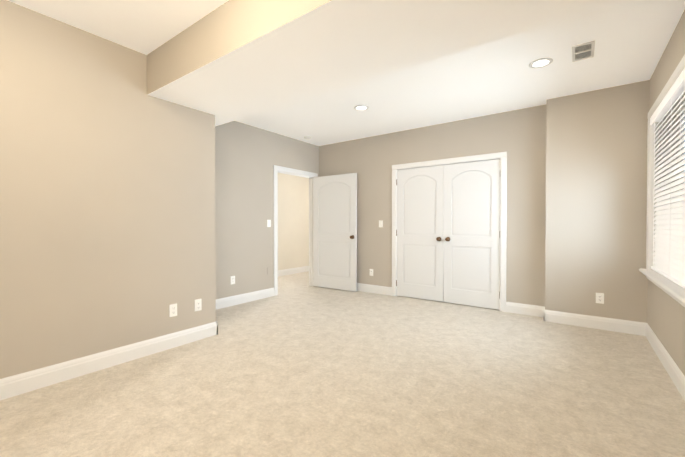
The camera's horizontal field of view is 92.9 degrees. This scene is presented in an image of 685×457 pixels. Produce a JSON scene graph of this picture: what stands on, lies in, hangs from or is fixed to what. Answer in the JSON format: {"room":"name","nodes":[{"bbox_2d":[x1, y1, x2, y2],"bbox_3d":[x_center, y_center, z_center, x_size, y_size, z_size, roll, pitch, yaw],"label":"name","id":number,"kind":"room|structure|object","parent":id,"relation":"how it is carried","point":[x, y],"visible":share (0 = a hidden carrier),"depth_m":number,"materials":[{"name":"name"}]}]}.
{"room":"empty bedroom","nodes":[
{"label":"empty bedroom","id":0,"kind":"room"},
{"bbox_2d":[0,0,215,378],"bbox_3d":[-2.266,-0.193,2.217,0.120,2.640,3.020,0,1,36],"label":"wall","id":1,"kind":"structure","parent":0,"point":[107,202],"depth_m":2.52,"materials":[{"name":"paint"}]},
{"bbox_2d":[0,321,217,399],"bbox_3d":[-2.163,1.058,2.259,0.015,0.136,2.885,0,1,36],"label":"baseboard","id":2,"kind":"structure","parent":1,"relation":"attached to","point":[19,384],"depth_m":2.56,"materials":[{"name":"white wood"}]},
{"bbox_2d":[169,303,176,316],"bbox_3d":[-1.588,0.768,3.056,0.008,0.116,0.072,0,1,36],"label":"outlet","id":3,"kind":"object","parent":1,"relation":"attached to","point":[172,310],"visible":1,"depth_m":3.05,"materials":[{"name":"white plastic"}]},
{"bbox_2d":[195,299,201,310],"bbox_3d":[-1.444,0.766,3.256,0.008,0.116,0.072,0,1,36],"label":"outlet","id":4,"kind":"object","parent":1,"relation":"attached to","point":[198,304],"visible":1,"depth_m":3.26,"materials":[{"name":"white plastic"}]},
{"bbox_2d":[215,121,318,298],"bbox_3d":[-0.908,-0.233,5.647,0.120,2.640,4.370,0,1,36],"label":"wall","id":5,"kind":"structure","parent":0,"point":[247,157],"depth_m":4.84,"materials":[{"name":"paint"}]},
{"bbox_2d":[231,276,234,283],"bbox_3d":[-1.563,0.737,4.643,0.008,0.116,0.072,0,1,36],"label":"outlet","id":6,"kind":"object","parent":5,"relation":"attached to","point":[232,279],"visible":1,"depth_m":4.64,"materials":[{"name":"white plastic"}]},
{"bbox_2d":[216,288,273,309],"bbox_3d":[-1.584,1.031,4.612,0.015,0.136,1.635,0,1,36],"label":"baseboard","id":7,"kind":"structure","parent":5,"relation":"attached to","point":[261,294],"depth_m":4.78,"materials":[{"name":"white wood"}]},
{"bbox_2d":[273,165,317,295],"bbox_3d":[-0.847,0.029,5.735,0.156,2.115,1.080,0,1,36],"label":"door frame","id":8,"kind":"structure","parent":5,"relation":"attached to","point":[290,171],"depth_m":5.66,"materials":[{"name":"white wood"}]},
{"bbox_2d":[314,173,356,291],"bbox_3d":[-0.148,0.064,5.798,0.934,2.020,0.173,0,1,34],"label":"entry door","id":9,"kind":"structure","parent":5,"relation":"in","point":[335,231],"depth_m":5.76,"materials":[{"name":"white wood"}]},
{"bbox_2d":[278,173,308,269],"bbox_3d":[-1.745,-0.247,6.913,0.120,2.640,3.540,0,1,36],"label":"wall","id":10,"kind":"structure","parent":0,"point":[293,221],"depth_m":7.61,"materials":[{"name":"paint"}]},
{"bbox_2d":[278,266,308,276],"bbox_3d":[-1.690,1.005,6.888,0.015,0.136,3.300,0,1,36],"label":"baseboard","id":11,"kind":"structure","parent":10,"relation":"attached to","point":[305,268],"depth_m":7.63,"materials":[{"name":"white wood"}]},
{"bbox_2d":[0,271,684,456],"bbox_3d":[-0.347,1.172,3.542,6.355,0.120,7.390,0,1,36],"label":"floor","id":12,"kind":"structure","parent":0,"point":[297,366],"depth_m":2.24,"materials":[{"name":"carpet"}]},
{"bbox_2d":[7,0,684,145],"bbox_3d":[-0.347,-1.588,3.510,6.355,0.120,7.390,0,1,36],"label":"ceiling","id":13,"kind":"structure","parent":0,"point":[631,38],"depth_m":3.10,"materials":[{"name":"paint"}]},
{"bbox_2d":[354,105,368,110],"bbox_3d":[0.240,-1.532,4.136,0.194,0.008,0.194,0,1,36],"label":"recessed light","id":14,"kind":"object","parent":13,"relation":"in","point":[361,107],"visible":1,"depth_m":4.11,"materials":[{"name":"white"}]},
{"bbox_2d":[147,0,628,125],"bbox_3d":[-0.342,-1.348,2.411,4.575,0.355,0.890,0,1,36],"label":"soffit beam","id":15,"kind":"structure","parent":13,"relation":"attached to","point":[229,61],"depth_m":2.12,"materials":[{"name":"paint"}]},
{"bbox_2d":[529,58,552,67],"bbox_3d":[1.823,-1.518,2.992,0.194,0.008,0.194,0,1,36],"label":"recessed light","id":16,"kind":"object","parent":13,"relation":"in","point":[540,62],"visible":1,"depth_m":2.97,"materials":[{"name":"white"}]},
{"bbox_2d":[572,41,594,61],"bbox_3d":[2.067,-1.517,2.796,0.155,0.006,0.310,0,1,36],"label":"ceiling vent","id":17,"kind":"object","parent":13,"relation":"in","point":[583,51],"visible":1,"depth_m":2.78,"materials":[{"name":"white metal"}]},
{"bbox_2d":[319,104,546,305],"bbox_3d":[1.029,-0.227,5.190,3.795,2.640,0.120,0,1,36],"label":"wall","id":18,"kind":"structure","parent":0,"point":[519,136],"depth_m":4.56,"materials":[{"name":"paint"}]},
{"bbox_2d":[357,283,391,295],"bbox_3d":[0.174,1.018,5.730,1.553,0.136,0.030,0,1,36],"label":"baseboard","id":19,"kind":"structure","parent":18,"relation":"attached to","point":[384,290],"depth_m":5.47,"materials":[{"name":"white wood"}]},
{"bbox_2d":[396,165,443,301],"bbox_3d":[1.167,0.073,5.004,0.769,2.020,0.104,0,1,36],"label":"closet door","id":20,"kind":"structure","parent":18,"relation":"in","point":[420,232],"depth_m":5.00,"materials":[{"name":"white wood"}]},
{"bbox_2d":[392,151,506,311],"bbox_3d":[1.517,0.039,4.829,1.677,2.115,0.138,0,1,36],"label":"door frame","id":21,"kind":"structure","parent":18,"relation":"attached to","point":[502,156],"depth_m":4.42,"materials":[{"name":"white wood"}]},
{"bbox_2d":[444,159,499,309],"bbox_3d":[1.793,0.078,4.551,0.769,2.020,0.104,0,1,36],"label":"closet door","id":22,"kind":"structure","parent":18,"relation":"in","point":[471,233],"depth_m":4.56,"materials":[{"name":"white wood"}]},
{"bbox_2d":[506,302,539,316],"bbox_3d":[2.343,1.036,4.172,0.455,0.136,0.015,0,1,36],"label":"baseboard","id":23,"kind":"structure","parent":18,"relation":"attached to","point":[511,307],"depth_m":4.18,"materials":[{"name":"white wood"}]},
{"bbox_2d":[545,80,649,322],"bbox_3d":[2.878,-0.211,3.741,0.900,2.640,0.300,0,1,36],"label":"wall","id":24,"kind":"structure","parent":0,"point":[596,181],"depth_m":3.59,"materials":[{"name":"paint"}]},
{"bbox_2d":[540,306,643,335],"bbox_3d":[2.770,1.043,3.639,0.890,0.136,0.015,0,1,36],"label":"baseboard","id":25,"kind":"structure","parent":24,"relation":"attached to","point":[603,323],"depth_m":3.62,"materials":[{"name":"white wood"}]},
{"bbox_2d":[596,293,603,303],"bbox_3d":[2.840,0.769,3.590,0.072,0.116,0.008,0,1,36],"label":"outlet","id":26,"kind":"object","parent":24,"relation":"attached to","point":[600,298],"visible":1,"depth_m":3.59,"materials":[{"name":"white plastic"}]},
{"bbox_2d":[647,10,684,375],"bbox_3d":[1.696,-0.181,1.135,0.240,2.640,5.910,0,1,36],"label":"wall","id":27,"kind":"structure","parent":0,"point":[666,317],"depth_m":2.61,"materials":[{"name":"paint"}]},
{"bbox_2d":[639,55,684,306],"bbox_3d":[2.648,-0.328,2.568,0.240,1.693,1.844,0,1,36],"label":"window frame","id":28,"kind":"structure","parent":27,"relation":"attached to","point":[673,290],"depth_m":3.20,"materials":[{"name":"white wood"}]},
{"bbox_2d":[644,323,684,400],"bbox_3d":[1.540,1.071,1.151,0.015,0.136,5.490,0,1,36],"label":"baseboard","id":29,"kind":"structure","parent":27,"relation":"attached to","point":[678,378],"depth_m":2.56,"materials":[{"name":"white wood"}]},
{"bbox_2d":[650,68,684,287],"bbox_3d":[2.629,-0.346,2.581,0.074,1.506,1.626,0,1,36],"label":"window blinds","id":30,"kind":"object","parent":27,"relation":"attached to","point":[669,248],"visible":1,"depth_m":2.65,"materials":[{"name":"white plastic"}]},
{"bbox_2d":[674,104,684,212],"bbox_3d":[2.769,-0.336,2.480,0.060,1.560,1.670,0,1,36],"label":"window","id":31,"kind":"structure","parent":27,"relation":"in","point":[678,123],"depth_m":3.09,"materials":[{"name":"white"}]}
]}

